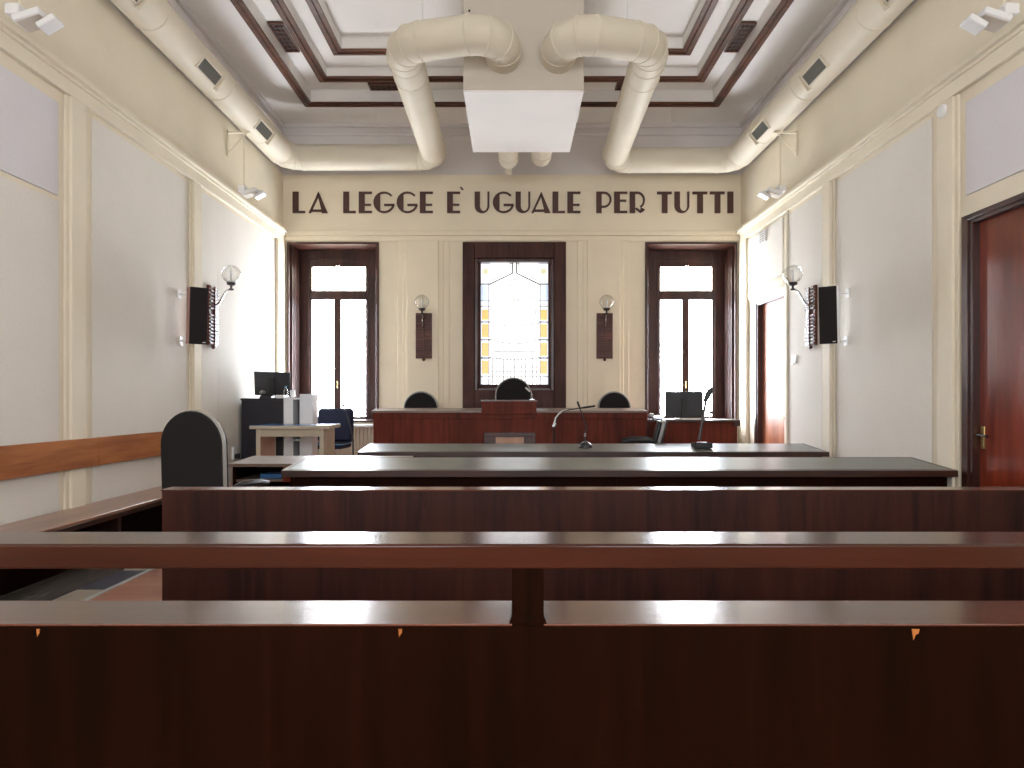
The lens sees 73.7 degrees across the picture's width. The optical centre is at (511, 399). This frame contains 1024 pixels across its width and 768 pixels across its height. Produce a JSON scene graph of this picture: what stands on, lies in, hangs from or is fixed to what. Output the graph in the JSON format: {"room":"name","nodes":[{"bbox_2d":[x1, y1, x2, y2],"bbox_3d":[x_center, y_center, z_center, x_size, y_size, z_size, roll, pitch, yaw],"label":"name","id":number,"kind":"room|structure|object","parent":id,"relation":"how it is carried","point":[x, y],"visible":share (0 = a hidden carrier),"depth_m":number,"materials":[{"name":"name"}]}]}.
{"room":"courtroom","nodes":[
{"label":"courtroom","id":0,"kind":"room"},
{"bbox_2d":[0,569,161,600],"bbox_3d":[0.000,1.404,4.550,7.840,0.112,14.700,0,0,0],"label":"floor","id":1,"kind":"structure","parent":0,"point":[54,587],"depth_m":4.93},
{"bbox_2d":[0,486,161,595],"bbox_3d":[-3.475,1.133,4.585,0.450,0.455,5.730,0,0,0],"label":"bench","id":2,"kind":"object","parent":1,"relation":"on","point":[141,511],"visible":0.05,"depth_m":5.56,"materials":[{"name":"brown wood"}]},
{"bbox_2d":[52,569,147,600],"bbox_3d":[-2.995,1.356,5.160,0.210,0.008,6.020,0,0,0],"label":"trim","id":3,"kind":"structure","parent":1,"relation":"on","point":[77,595],"depth_m":4.72,"materials":[{"name":"beige tile"}]},
{"bbox_2d":[80,570,144,589],"bbox_3d":[-2.995,1.356,4.610,0.210,0.008,6.020,0,0,0],"label":"trim","id":4,"kind":"structure","parent":1,"relation":"on","point":[102,584],"depth_m":5.12,"materials":[{"name":"stone"}]},
{"bbox_2d":[81,569,153,600],"bbox_3d":[-2.868,1.351,5.020,0.035,0.018,6.840,0,0,0],"label":"trim","id":5,"kind":"structure","parent":1,"relation":"on","point":[148,570],"depth_m":4.94,"materials":[{"name":"metal"}]},
{"bbox_2d":[161,410,269,488],"bbox_3d":[-2.260,0.710,5.199,0.672,1.275,0.617,0,0,13],"label":"office chair","id":6,"kind":"object","parent":1,"relation":"on","point":[194,445],"visible":0.44,"depth_m":4.92,"materials":[{"name":"grey fabric"}]},
{"bbox_2d":[217,421,228,486],"bbox_3d":[-2.302,0.432,5.018,0.470,0.680,0.077,0,0,13],"label":"cushion","id":7,"kind":"object","parent":6,"relation":"on","point":[225,452],"depth_m":4.92,"materials":[{"name":"grey fabric"}]},
{"bbox_2d":[228,456,412,486],"bbox_3d":[-1.810,0.963,6.607,1.620,0.795,0.645,0,0,0],"label":"desk","id":8,"kind":"object","parent":1,"relation":"on","point":[250,468],"visible":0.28,"depth_m":6.54,"materials":[{"name":"brown wood"}]},
{"bbox_2d":[236,474,282,481],"bbox_3d":[-2.342,0.750,6.610,0.445,0.020,0.520,0,0,0],"label":"shelf","id":9,"kind":"object","parent":8,"relation":"attached to","point":[243,477],"depth_m":6.44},
{"bbox_2d":[260,471,282,477],"bbox_3d":[-2.280,0.720,6.575,0.200,0.039,0.250,0,0,0],"label":"folder","id":10,"kind":"object","parent":8,"relation":"on","point":[271,474],"visible":0.69,"depth_m":6.45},
{"bbox_2d":[0,532,1023,767],"bbox_3d":[0.000,0.839,1.587,7.380,1.043,0.176,0,0,0],"label":"bench","id":11,"kind":"object","parent":1,"relation":"on","point":[525,681],"visible":1,"depth_m":1.50,"materials":[{"name":"brown wood"}]},
{"bbox_2d":[161,487,1023,600],"bbox_3d":[0.904,0.865,3.130,4.792,0.967,0.460,0,0,0],"label":"wooden bench","id":12,"kind":"object","parent":1,"relation":"on","point":[184,509],"visible":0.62,"depth_m":2.90,"materials":[{"name":"brown wood"}]},
{"bbox_2d":[358,443,828,456],"bbox_3d":[0.907,0.937,7.935,5.252,0.822,0.670,0,0,0],"label":"desk","id":13,"kind":"object","parent":1,"relation":"on","point":[373,449],"visible":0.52,"depth_m":7.77,"materials":[{"name":"brown wood"}]},
{"bbox_2d":[577,401,591,447],"bbox_3d":[0.852,0.282,7.920,0.156,0.536,0.156,0,0,44],"label":"desk microphone","id":14,"kind":"object","parent":13,"relation":"on","point":[585,444],"visible":1,"depth_m":7.91,"materials":[{"name":"metal"}]},
{"bbox_2d":[691,387,712,448],"bbox_3d":[2.199,0.203,7.860,0.235,0.702,0.180,0,0,0],"label":"desk microphone","id":15,"kind":"object","parent":13,"relation":"on","point":[699,445],"visible":1,"depth_m":7.84,"materials":[{"name":"metal"}]},
{"bbox_2d":[281,457,957,486],"bbox_3d":[0.883,0.935,5.925,5.554,0.826,0.650,0,0,0],"label":"desk","id":16,"kind":"object","parent":1,"relation":"on","point":[308,471],"visible":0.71,"depth_m":5.66,"materials":[{"name":"brown wood"}]},
{"bbox_2d":[0,0,282,510],"bbox_3d":[-3.870,-1.150,4.400,0.300,5.020,14.000,0,0,0],"label":"wall","id":17,"kind":"structure","parent":0,"point":[94,40],"depth_m":6.59,"materials":[{"name":"beige paint"}]},
{"bbox_2d":[0,65,57,194],"bbox_3d":[-3.713,-2.050,4.025,0.016,0.760,3.110,0,0,0],"label":"wall panel","id":18,"kind":"object","parent":17,"relation":"attached to","point":[28,116],"visible":1,"depth_m":5.23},
{"bbox_2d":[0,176,58,524],"bbox_3d":[-3.716,-0.135,4.035,0.009,2.990,3.130,0,0,0],"label":"wall panel","id":19,"kind":"object","parent":17,"relation":"attached to","point":[29,218],"depth_m":5.23,"materials":[{"name":"paint"}]},
{"bbox_2d":[63,94,85,509],"bbox_3d":[-3.698,-0.590,5.800,0.046,3.900,0.280,0,0,0],"label":"trim","id":20,"kind":"structure","parent":17,"relation":"attached to","point":[74,111],"depth_m":5.72,"materials":[{"name":"beige paint"}]},
{"bbox_2d":[0,431,162,480],"bbox_3d":[-3.660,0.453,4.723,0.031,0.245,5.946,0,0,0],"label":"board","id":21,"kind":"object","parent":17,"relation":"attached to","point":[30,459],"visible":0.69,"depth_m":5.67,"materials":[{"name":"orange wood"}]},
{"bbox_2d":[91,117,187,502],"bbox_3d":[-3.716,-0.570,6.930,0.009,3.860,1.780,0,0,0],"label":"wall panel","id":22,"kind":"object","parent":17,"relation":"attached to","point":[139,206],"depth_m":6.70,"materials":[{"name":"paint"}]},
{"bbox_2d":[0,14,287,243],"bbox_3d":[-3.671,-2.647,4.250,0.101,0.215,13.700,0,0,0],"label":"trim","id":23,"kind":"structure","parent":17,"relation":"attached to","point":[15,43],"depth_m":6.32,"materials":[{"name":"beige paint"}]},
{"bbox_2d":[177,287,207,345],"bbox_3d":[-3.552,-0.928,7.575,0.261,0.635,0.352,0,0,-37],"label":"loudspeaker","id":24,"kind":"object","parent":17,"relation":"attached to","point":[197,297],"visible":1,"depth_m":7.48,"materials":[{"name":"black plastic"}]},
{"bbox_2d":[189,179,201,410],"bbox_3d":[-3.698,-0.590,8.000,0.046,3.900,0.280,0,0,0],"label":"trim","id":25,"kind":"structure","parent":17,"relation":"attached to","point":[195,189],"depth_m":7.93,"materials":[{"name":"beige paint"}]},
{"bbox_2d":[202,192,217,420],"bbox_3d":[-3.716,-0.570,8.400,0.009,3.860,0.440,0,0,0],"label":"wall panel","id":26,"kind":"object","parent":17,"relation":"attached to","point":[209,205],"depth_m":8.38,"materials":[{"name":"paint"}]},
{"bbox_2d":[206,265,240,348],"bbox_3d":[-3.528,-1.145,8.420,0.364,1.040,0.260,0,0,0],"label":"wall sconce","id":27,"kind":"object","parent":17,"relation":"attached to","point":[212,318],"visible":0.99,"depth_m":8.39,"materials":[{"name":"brown metal"}]},
{"bbox_2d":[218,202,274,483],"bbox_3d":[-3.716,-0.570,9.652,0.009,3.860,2.055,0,0,0],"label":"wall panel","id":28,"kind":"object","parent":17,"relation":"attached to","point":[246,313],"depth_m":9.34,"materials":[{"name":"paint"}]},
{"bbox_2d":[275,238,285,396],"bbox_3d":[-3.695,-0.590,10.910,0.050,3.900,0.380,0,0,0],"label":"trim","id":29,"kind":"structure","parent":17,"relation":"attached to","point":[280,246],"depth_m":10.83,"materials":[{"name":"beige paint"}]},
{"bbox_2d":[184,0,839,122],"bbox_3d":[0.000,-4.785,4.250,8.040,0.590,14.300,0,0,0],"label":"ceiling","id":30,"kind":"structure","parent":0,"point":[221,18],"depth_m":9.28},
{"bbox_2d":[267,21,299,52],"bbox_3d":[-2.925,-4.654,8.770,0.190,0.029,0.700,0,0,0],"label":"ceiling vent","id":31,"kind":"object","parent":30,"relation":"in","point":[278,28],"visible":1,"depth_m":8.75,"materials":[{"name":"black plastic"}]},
{"bbox_2d":[110,0,521,170],"bbox_3d":[-1.772,-4.220,4.308,3.747,1.460,12.616,0,0,0],"label":"ventilation duct","id":32,"kind":"object","parent":30,"relation":"hanging from","point":[415,43],"visible":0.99,"depth_m":7.44,"materials":[{"name":"grey"}]},
{"bbox_2d":[4,0,63,34],"bbox_3d":[-3.472,-3.076,4.860,0.493,0.898,0.180,0,0,0],"label":"floodlight","id":33,"kind":"object","parent":32,"relation":"hanging from","point":[32,19],"visible":1,"depth_m":4.81,"materials":[{"name":"white plastic"}]},
{"bbox_2d":[135,0,147,10],"bbox_3d":[-3.314,-3.594,6.128,0.189,0.209,0.015,0,0,0],"label":"grille","id":34,"kind":"object","parent":32,"relation":"attached to","point":[141,4],"depth_m":6.12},
{"bbox_2d":[195,55,222,86],"bbox_3d":[-3.307,-3.589,7.450,0.125,0.144,0.460,0,0,0],"label":"grille","id":35,"kind":"object","parent":32,"relation":"attached to","point":[206,69],"depth_m":7.44,"materials":[{"name":"grey"}]},
{"bbox_2d":[213,74,226,91],"bbox_3d":[-3.314,-3.594,7.728,0.189,0.209,0.015,0,0,0],"label":"grille","id":36,"kind":"object","parent":32,"relation":"attached to","point":[224,78],"depth_m":7.72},
{"bbox_2d":[227,130,266,199],"bbox_3d":[-3.472,-3.076,8.920,0.493,0.898,0.180,0,0,0],"label":"floodlight","id":37,"kind":"object","parent":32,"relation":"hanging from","point":[244,190],"visible":1,"depth_m":8.91,"materials":[{"name":"white metal"}]},
{"bbox_2d":[241,187,266,199],"bbox_3d":[-3.367,-2.692,8.920,0.282,0.130,0.170,0,0,0],"label":"lamp","id":38,"kind":"object","parent":37,"relation":"attached to","point":[246,192],"depth_m":8.87,"materials":[{"name":"white plastic"}]},
{"bbox_2d":[253,119,273,141],"bbox_3d":[-3.307,-3.589,9.080,0.125,0.144,0.460,0,0,0],"label":"grille","id":39,"kind":"object","parent":32,"relation":"attached to","point":[262,130],"depth_m":9.09,"materials":[{"name":"grey"}]},
{"bbox_2d":[266,132,276,144],"bbox_3d":[-3.314,-3.594,9.357,0.189,0.209,0.015,0,0,0],"label":"grille","id":40,"kind":"object","parent":32,"relation":"attached to","point":[268,142],"depth_m":9.35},
{"bbox_2d":[368,82,398,90],"bbox_3d":[-1.830,-4.654,10.135,0.580,0.029,0.210,0,0,0],"label":"ceiling vent","id":41,"kind":"object","parent":30,"relation":"in","point":[374,86],"visible":0.65,"depth_m":10.16,"materials":[{"name":"black plastic"}]},
{"bbox_2d":[463,0,583,151],"bbox_3d":[0.125,-4.140,8.255,1.300,1.636,1.810,0,0,0],"label":"air duct box","id":42,"kind":"object","parent":30,"relation":"hanging from","point":[529,108],"visible":0.8,"depth_m":7.36,"materials":[{"name":"metal"}]},
{"bbox_2d":[498,152,518,174],"bbox_3d":[-0.051,-3.967,9.626,0.296,1.365,0.932,0,0,0],"label":"duct elbow","id":43,"kind":"object","parent":42,"relation":"attached to","point":[508,160],"visible":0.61,"depth_m":9.54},
{"bbox_2d":[531,152,551,166],"bbox_3d":[0.420,-3.996,9.626,0.296,1.308,0.932,0,0,0],"label":"duct elbow","id":44,"kind":"object","parent":42,"relation":"attached to","point":[540,159],"visible":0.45,"depth_m":9.55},
{"bbox_2d":[541,0,913,173],"bbox_3d":[1.975,-4.220,4.368,3.342,1.460,12.736,0,0,0],"label":"ventilation duct","id":45,"kind":"object","parent":30,"relation":"hanging from","point":[640,43],"visible":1,"depth_m":7.42,"materials":[{"name":"grey"}]},
{"bbox_2d":[747,132,757,144],"bbox_3d":[3.314,-3.594,9.357,0.189,0.209,0.015,0,0,0],"label":"grille","id":46,"kind":"object","parent":45,"relation":"attached to","point":[755,142],"depth_m":9.35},
{"bbox_2d":[750,119,770,141],"bbox_3d":[3.307,-3.589,9.080,0.125,0.144,0.460,0,0,0],"label":"grille","id":47,"kind":"object","parent":45,"relation":"attached to","point":[761,130],"depth_m":9.09,"materials":[{"name":"grey"}]},
{"bbox_2d":[757,130,796,199],"bbox_3d":[3.472,-3.076,8.920,0.493,0.898,0.180,0,0,0],"label":"floodlight","id":48,"kind":"object","parent":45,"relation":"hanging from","point":[779,190],"visible":1,"depth_m":8.91,"materials":[{"name":"white metal"}]},
{"bbox_2d":[757,187,782,199],"bbox_3d":[3.367,-2.692,8.920,0.282,0.130,0.170,0,0,0],"label":"lamp","id":49,"kind":"object","parent":48,"relation":"attached to","point":[769,192],"depth_m":8.87,"materials":[{"name":"white plastic"}]},
{"bbox_2d":[797,74,810,91],"bbox_3d":[3.314,-3.594,7.728,0.189,0.209,0.015,0,0,0],"label":"grille","id":50,"kind":"object","parent":45,"relation":"attached to","point":[799,78],"depth_m":7.72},
{"bbox_2d":[801,55,829,86],"bbox_3d":[3.307,-3.589,7.450,0.125,0.144,0.460,0,0,0],"label":"grille","id":51,"kind":"object","parent":45,"relation":"attached to","point":[818,68],"depth_m":7.43,"materials":[{"name":"grey"}]},
{"bbox_2d":[876,0,888,10],"bbox_3d":[3.314,-3.594,6.128,0.189,0.209,0.015,0,0,0],"label":"grille","id":52,"kind":"object","parent":45,"relation":"attached to","point":[882,4],"depth_m":6.12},
{"bbox_2d":[960,0,1019,34],"bbox_3d":[3.472,-3.076,4.860,0.493,0.898,0.180,0,0,0],"label":"floodlight","id":53,"kind":"object","parent":45,"relation":"hanging from","point":[990,19],"visible":1,"depth_m":4.81,"materials":[{"name":"white plastic"}]},
{"bbox_2d":[724,21,756,52],"bbox_3d":[2.925,-4.654,8.770,0.190,0.029,0.700,0,0,0],"label":"ceiling vent","id":54,"kind":"object","parent":30,"relation":"in","point":[745,28],"visible":1,"depth_m":8.75,"materials":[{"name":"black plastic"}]},
{"bbox_2d":[283,175,740,442],"bbox_3d":[0.000,-1.150,11.400,8.040,5.020,0.600,0,0,0],"label":"wall","id":55,"kind":"structure","parent":0,"point":[330,188],"depth_m":11.10,"materials":[{"name":"beige paint"}]},
{"bbox_2d":[287,242,378,421],"bbox_3d":[-2.905,-1.100,11.363,1.490,2.920,0.595,0,0,0],"label":"window","id":56,"kind":"structure","parent":55,"relation":"in","point":[333,287],"depth_m":11.58,"materials":[{"name":"brown wood"}]},
{"bbox_2d":[290,247,299,397],"bbox_3d":[-3.601,-1.090,11.350,0.038,2.820,0.400,0,0,0],"label":"shutter","id":57,"kind":"object","parent":56,"relation":"attached to","point":[294,251],"depth_m":11.30,"materials":[{"name":"brown wood"}]},
{"bbox_2d":[376,247,376,408],"bbox_3d":[-2.209,-1.090,11.350,0.038,2.820,0.400,0,0,0],"label":"shutter","id":58,"kind":"object","parent":56,"relation":"attached to","point":[376,247],"depth_m":11.15,"materials":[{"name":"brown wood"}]},
{"bbox_2d":[397,240,448,407],"bbox_3d":[-1.440,-0.610,11.065,0.840,3.940,0.070,0,0,0],"label":"wall panel","id":59,"kind":"object","parent":55,"relation":"attached to","point":[422,265],"depth_m":11.03,"materials":[{"name":"beige paint"}]},
{"bbox_2d":[415,294,431,360],"bbox_3d":[-1.421,-1.145,10.846,0.260,1.040,0.364,0,0,0],"label":"wall sconce","id":60,"kind":"object","parent":55,"relation":"attached to","point":[423,320],"visible":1,"depth_m":10.98,"materials":[{"name":"brown wood"}]},
{"bbox_2d":[285,231,738,240],"bbox_3d":[0.000,-2.663,11.070,7.440,0.165,0.060,0,0,0],"label":"trim","id":61,"kind":"structure","parent":55,"relation":"attached to","point":[292,235],"depth_m":11.05,"materials":[{"name":"beige paint"}]},
{"bbox_2d":[292,187,733,212],"bbox_3d":[0.016,-3.248,11.085,7.150,0.426,0.027,0,0,0],"label":"lettering","id":62,"kind":"object","parent":55,"relation":"attached to","point":[295,194],"depth_m":11.07},
{"bbox_2d":[463,242,565,407],"bbox_3d":[0.037,-1.200,11.185,1.675,2.720,0.270,0,0,0],"label":"window","id":63,"kind":"structure","parent":55,"relation":"in","point":[514,293],"depth_m":11.22,"materials":[{"name":"brown wood"}]},
{"bbox_2d":[577,240,628,407],"bbox_3d":[1.480,-0.610,11.065,0.840,3.940,0.070,0,0,0],"label":"trim","id":64,"kind":"structure","parent":55,"relation":"attached to","point":[602,265],"depth_m":11.03,"materials":[{"name":"beige paint"}]},
{"bbox_2d":[596,294,613,360],"bbox_3d":[1.494,-1.145,10.846,0.260,1.040,0.364,0,0,0],"label":"wall sconce","id":65,"kind":"object","parent":55,"relation":"attached to","point":[604,321],"visible":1,"depth_m":10.98,"materials":[{"name":"brown wood"}]},
{"bbox_2d":[645,242,736,419],"bbox_3d":[2.905,-1.100,11.363,1.490,2.920,0.595,0,0,0],"label":"window","id":66,"kind":"structure","parent":55,"relation":"in","point":[691,287],"depth_m":11.58,"materials":[{"name":"brown wood"}]},
{"bbox_2d":[647,247,647,410],"bbox_3d":[2.209,-1.090,11.350,0.038,2.820,0.400,0,0,0],"label":"shutter","id":67,"kind":"object","parent":66,"relation":"attached to","point":[647,247],"depth_m":11.15,"materials":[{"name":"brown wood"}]},
{"bbox_2d":[724,247,733,418],"bbox_3d":[3.601,-1.090,11.350,0.038,2.820,0.400,0,0,0],"label":"shutter","id":68,"kind":"object","parent":66,"relation":"attached to","point":[728,251],"depth_m":11.30,"materials":[{"name":"brown wood"}]},
{"bbox_2d":[106,0,917,174],"bbox_3d":[0.000,-4.375,4.250,8.040,1.430,14.300,0,0,0],"label":"ceiling","id":69,"kind":"structure","parent":0,"point":[584,157],"depth_m":11.12,"materials":[{"name":"grey paint"}]},
{"bbox_2d":[167,0,856,135],"bbox_3d":[0.000,-4.395,4.250,7.480,0.190,13.740,0,0,0],"label":"trim","id":70,"kind":"structure","parent":69,"relation":"attached to","point":[182,3],"depth_m":10.00,"materials":[{"name":"grey paint"}]},
{"bbox_2d":[230,0,793,106],"bbox_3d":[0.000,-4.465,4.400,6.300,0.049,12.000,0,0,0],"label":"trim","id":71,"kind":"structure","parent":69,"relation":"attached to","point":[240,6],"depth_m":9.38,"materials":[{"name":"brown wood"}]},
{"bbox_2d":[270,0,753,81],"bbox_3d":[0.000,-4.644,4.360,5.620,0.049,11.240,0,0,0],"label":"trim","id":72,"kind":"structure","parent":69,"relation":"attached to","point":[280,6],"depth_m":9.35,"materials":[{"name":"brown wood"}]},
{"bbox_2d":[305,0,718,54],"bbox_3d":[0.000,-4.774,4.270,4.940,0.049,10.380,0,0,0],"label":"trim","id":73,"kind":"structure","parent":69,"relation":"attached to","point":[314,6],"depth_m":8.91,"materials":[{"name":"brown wood"}]},
{"bbox_2d":[289,0,734,67],"bbox_3d":[0.000,-4.793,4.360,5.340,0.015,10.960,0,0,0],"label":"trim","id":74,"kind":"structure","parent":69,"relation":"attached to","point":[289,0],"depth_m":9.83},
{"bbox_2d":[253,0,770,89],"bbox_3d":[0.000,-4.662,4.400,6.050,0.015,11.750,0,0,0],"label":"trim","id":75,"kind":"structure","parent":69,"relation":"attached to","point":[253,0],"depth_m":10.26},
{"bbox_2d":[324,0,699,36],"bbox_3d":[0.000,-4.952,4.270,4.660,0.015,10.100,0,0,0],"label":"trim","id":76,"kind":"structure","parent":69,"relation":"attached to","point":[324,0],"depth_m":9.17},
{"bbox_2d":[741,0,1023,464],"bbox_3d":[3.870,-1.150,4.400,0.300,5.020,14.000,0,0,0],"label":"wall","id":77,"kind":"structure","parent":0,"point":[928,40],"depth_m":6.64,"materials":[{"name":"beige paint"}]},
{"bbox_2d":[738,238,748,442],"bbox_3d":[3.695,-0.590,10.910,0.050,3.900,0.380,0,0,0],"label":"trim","id":78,"kind":"structure","parent":77,"relation":"attached to","point":[743,302],"depth_m":10.83,"materials":[{"name":"beige paint"}]},
{"bbox_2d":[748,217,783,289],"bbox_3d":[3.705,-2.110,9.990,0.031,0.780,1.340,0,0,0],"label":"wall panel","id":79,"kind":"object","parent":77,"relation":"attached to","point":[765,260],"depth_m":9.86,"materials":[{"name":"paint"}]},
{"bbox_2d":[748,277,783,299],"bbox_3d":[3.703,-1.620,9.960,0.036,0.120,1.400,0,0,0],"label":"trim","id":80,"kind":"structure","parent":77,"relation":"attached to","point":[779,282],"depth_m":9.89,"materials":[{"name":"beige paint"}]},
{"bbox_2d":[754,290,783,442],"bbox_3d":[3.850,-0.072,9.840,0.300,2.865,1.210,0,0,0],"label":"door frame","id":81,"kind":"structure","parent":77,"relation":"attached to","point":[758,305],"depth_m":10.33,"materials":[{"name":"brown wood"}]},
{"bbox_2d":[763,298,783,442],"bbox_3d":[3.783,-0.040,9.820,0.104,2.780,1.020,0,0,0],"label":"door","id":82,"kind":"structure","parent":77,"relation":"in","point":[773,312],"depth_m":9.90,"materials":[{"name":"brown wood"}]},
{"bbox_2d":[784,211,788,442],"bbox_3d":[3.705,-0.590,9.220,0.031,3.900,0.080,0,0,0],"label":"trim","id":83,"kind":"structure","parent":77,"relation":"attached to","point":[786,213],"depth_m":9.18,"materials":[{"name":"beige paint"}]},
{"bbox_2d":[783,265,817,348],"bbox_3d":[3.528,-1.145,8.420,0.364,1.040,0.260,0,0,0],"label":"wall sconce","id":84,"kind":"object","parent":77,"relation":"attached to","point":[811,303],"visible":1,"depth_m":8.38,"materials":[{"name":"brown metal"}]},
{"bbox_2d":[788,192,821,448],"bbox_3d":[3.716,-0.570,8.680,0.009,3.860,1.000,0,0,0],"label":"wall panel","id":85,"kind":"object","parent":77,"relation":"attached to","point":[805,222],"depth_m":8.67,"materials":[{"name":"paint"}]},
{"bbox_2d":[822,179,834,456],"bbox_3d":[3.698,-0.590,8.000,0.046,3.900,0.280,0,0,0],"label":"trim","id":86,"kind":"structure","parent":77,"relation":"attached to","point":[828,189],"depth_m":7.93,"materials":[{"name":"beige paint"}]},
{"bbox_2d":[818,286,848,344],"bbox_3d":[3.552,-0.928,7.515,0.261,0.635,0.352,0,0,37],"label":"loudspeaker","id":87,"kind":"object","parent":77,"relation":"attached to","point":[829,296],"visible":1,"depth_m":7.43,"materials":[{"name":"black plastic"}]},
{"bbox_2d":[736,14,1023,243],"bbox_3d":[3.671,-2.647,4.250,0.101,0.215,13.700,0,0,0],"label":"trim","id":88,"kind":"structure","parent":77,"relation":"attached to","point":[1008,43],"depth_m":6.33,"materials":[{"name":"beige paint"}]},
{"bbox_2d":[836,117,932,462],"bbox_3d":[3.716,-0.570,6.930,0.009,3.860,1.780,0,0,0],"label":"wall panel","id":89,"kind":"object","parent":77,"relation":"attached to","point":[884,206],"depth_m":6.75,"materials":[{"name":"paint"}]},
{"bbox_2d":[937,104,946,117],"bbox_3d":[3.654,-2.463,5.820,0.042,0.110,0.110,0,0,0],"label":"smoke detector","id":90,"kind":"object","parent":77,"relation":"attached to","point":[942,109],"visible":1,"depth_m":5.79,"materials":[{"name":"white plastic"}]},
{"bbox_2d":[938,94,960,486],"bbox_3d":[3.698,-0.590,5.800,0.046,3.900,0.280,0,0,0],"label":"trim","id":91,"kind":"structure","parent":77,"relation":"attached to","point":[949,126],"depth_m":5.72,"materials":[{"name":"beige paint"}]},
{"bbox_2d":[961,192,1023,486],"bbox_3d":[3.850,-0.072,4.980,0.300,2.865,1.290,0,0,0],"label":"door frame","id":92,"kind":"structure","parent":77,"relation":"attached to","point":[970,224],"depth_m":5.52,"materials":[{"name":"brown wood"}]},
{"bbox_2d":[966,65,1023,194],"bbox_3d":[3.713,-2.050,4.025,0.016,0.760,3.110,0,0,0],"label":"wall panel","id":93,"kind":"object","parent":77,"relation":"attached to","point":[995,116],"visible":1,"depth_m":5.25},
{"bbox_2d":[976,206,1023,486],"bbox_3d":[3.765,-0.040,4.960,0.110,2.780,1.100,0,0,0],"label":"door","id":94,"kind":"structure","parent":77,"relation":"in","point":[1001,435],"depth_m":5.26,"materials":[{"name":"brown wood"}]},
{"bbox_3d":[0.000,1.235,9.770,7.440,0.250,2.660,0,0,0],"label":"floor","id":95,"kind":"structure","parent":0,"visible":0},
{"bbox_2d":[240,398,283,459],"bbox_3d":[-3.383,0.543,9.527,0.580,1.133,0.585,0,0,0],"label":"base cabinet","id":96,"kind":"object","parent":95,"relation":"on","point":[254,411],"visible":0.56,"depth_m":9.25,"materials":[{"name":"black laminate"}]},
{"bbox_2d":[254,371,290,397],"bbox_3d":[-3.338,-0.212,9.520,0.539,0.378,0.200,0,0,7],"label":"computer monitor","id":97,"kind":"object","parent":96,"relation":"on","point":[270,382],"visible":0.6,"depth_m":9.49,"materials":[{"name":"black plastic"}]},
{"bbox_2d":[249,424,339,455],"bbox_3d":[-2.780,0.714,8.810,0.980,0.793,0.620,0,0,0],"label":"table","id":98,"kind":"object","parent":95,"relation":"on","point":[266,434],"visible":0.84,"depth_m":8.55,"materials":[{"name":"beige laminate"}]},
{"bbox_2d":[284,394,317,455],"bbox_3d":[-2.898,0.514,9.375,0.391,1.191,0.250,0,0,0],"label":"shelf unit","id":99,"kind":"object","parent":95,"relation":"on","point":[304,409],"visible":0.55,"depth_m":9.25,"materials":[{"name":"plastic"}]},
{"bbox_2d":[318,408,353,448],"bbox_3d":[-2.612,0.617,9.821,0.596,0.985,0.617,0,0,4],"label":"office chair","id":100,"kind":"object","parent":95,"relation":"on","point":[343,438],"visible":0.52,"depth_m":9.98,"materials":[{"name":"blue fabric"}]},
{"bbox_2d":[318,410,350,440],"bbox_3d":[-2.599,0.368,10.005,0.490,0.450,0.076,0,0,4],"label":"cushion","id":101,"kind":"object","parent":100,"relation":"on","point":[342,433],"depth_m":9.98,"materials":[{"name":"blue fabric"}]},
{"bbox_2d":[318,424,372,455],"bbox_3d":[-2.785,0.752,10.925,1.570,0.715,0.210,0,0,0],"label":"radiator cover","id":102,"kind":"object","parent":95,"relation":"on","point":[363,433],"visible":0.06,"depth_m":10.86,"materials":[{"name":"beige metal"}]},
{"bbox_2d":[403,391,438,407],"bbox_3d":[-1.404,0.487,10.301,0.672,1.245,0.617,0,0,0],"label":"office chair","id":103,"kind":"object","parent":95,"relation":"on","point":[420,399],"visible":0.34,"depth_m":10.48,"materials":[{"name":"grey fabric"}]},
{"bbox_2d":[371,400,647,442],"bbox_3d":[-0.033,0.554,9.700,3.801,1.113,0.640,0,0,0],"label":"bench","id":104,"kind":"object","parent":95,"relation":"on","point":[496,421],"visible":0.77,"depth_m":9.42,"materials":[{"name":"brown wood"}]},
{"bbox_2d":[495,377,531,399],"bbox_3d":[0.022,0.380,10.303,0.672,1.460,0.622,0,0,0],"label":"office chair","id":105,"kind":"object","parent":95,"relation":"on","point":[512,388],"visible":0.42,"depth_m":10.49,"materials":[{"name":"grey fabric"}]},
{"bbox_2d":[553,405,594,442],"bbox_3d":[0.718,0.584,8.590,0.662,1.041,0.212,0,0,0],"label":"microphone stand","id":106,"kind":"object","parent":95,"relation":"on","point":[564,410],"visible":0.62,"depth_m":8.61,"materials":[{"name":"black plastic"}]},
{"bbox_2d":[597,391,630,407],"bbox_3d":[1.576,0.487,10.301,0.672,1.245,0.617,0,0,0],"label":"office chair","id":107,"kind":"object","parent":95,"relation":"on","point":[613,399],"visible":0.36,"depth_m":10.48,"materials":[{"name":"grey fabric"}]},
{"bbox_2d":[621,419,667,442],"bbox_3d":[1.660,0.680,8.796,0.655,0.858,0.672,0,0,10],"label":"office chair","id":108,"kind":"object","parent":95,"relation":"on","point":[660,428],"visible":0.29,"depth_m":8.54,"materials":[{"name":"black leather"}]},
{"bbox_2d":[652,420,661,442],"bbox_3d":[1.854,0.424,8.762,0.124,0.324,0.410,0,0,10],"label":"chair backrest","id":109,"kind":"object","parent":108,"relation":"on","point":[657,436],"depth_m":8.56,"materials":[{"name":"black leather"}]},
{"bbox_2d":[647,419,739,442],"bbox_3d":[2.469,0.688,9.430,1.138,0.844,0.700,0,0,0],"label":"desk","id":110,"kind":"object","parent":95,"relation":"on","point":[713,430],"visible":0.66,"depth_m":9.12,"materials":[{"name":"brown wood"}]},
{"bbox_2d":[665,391,702,418],"bbox_3d":[2.361,0.074,9.380,0.523,0.384,0.200,0,0,0],"label":"computer monitor","id":111,"kind":"object","parent":110,"relation":"on","point":[683,404],"visible":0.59,"depth_m":9.36,"materials":[{"name":"black plastic"}]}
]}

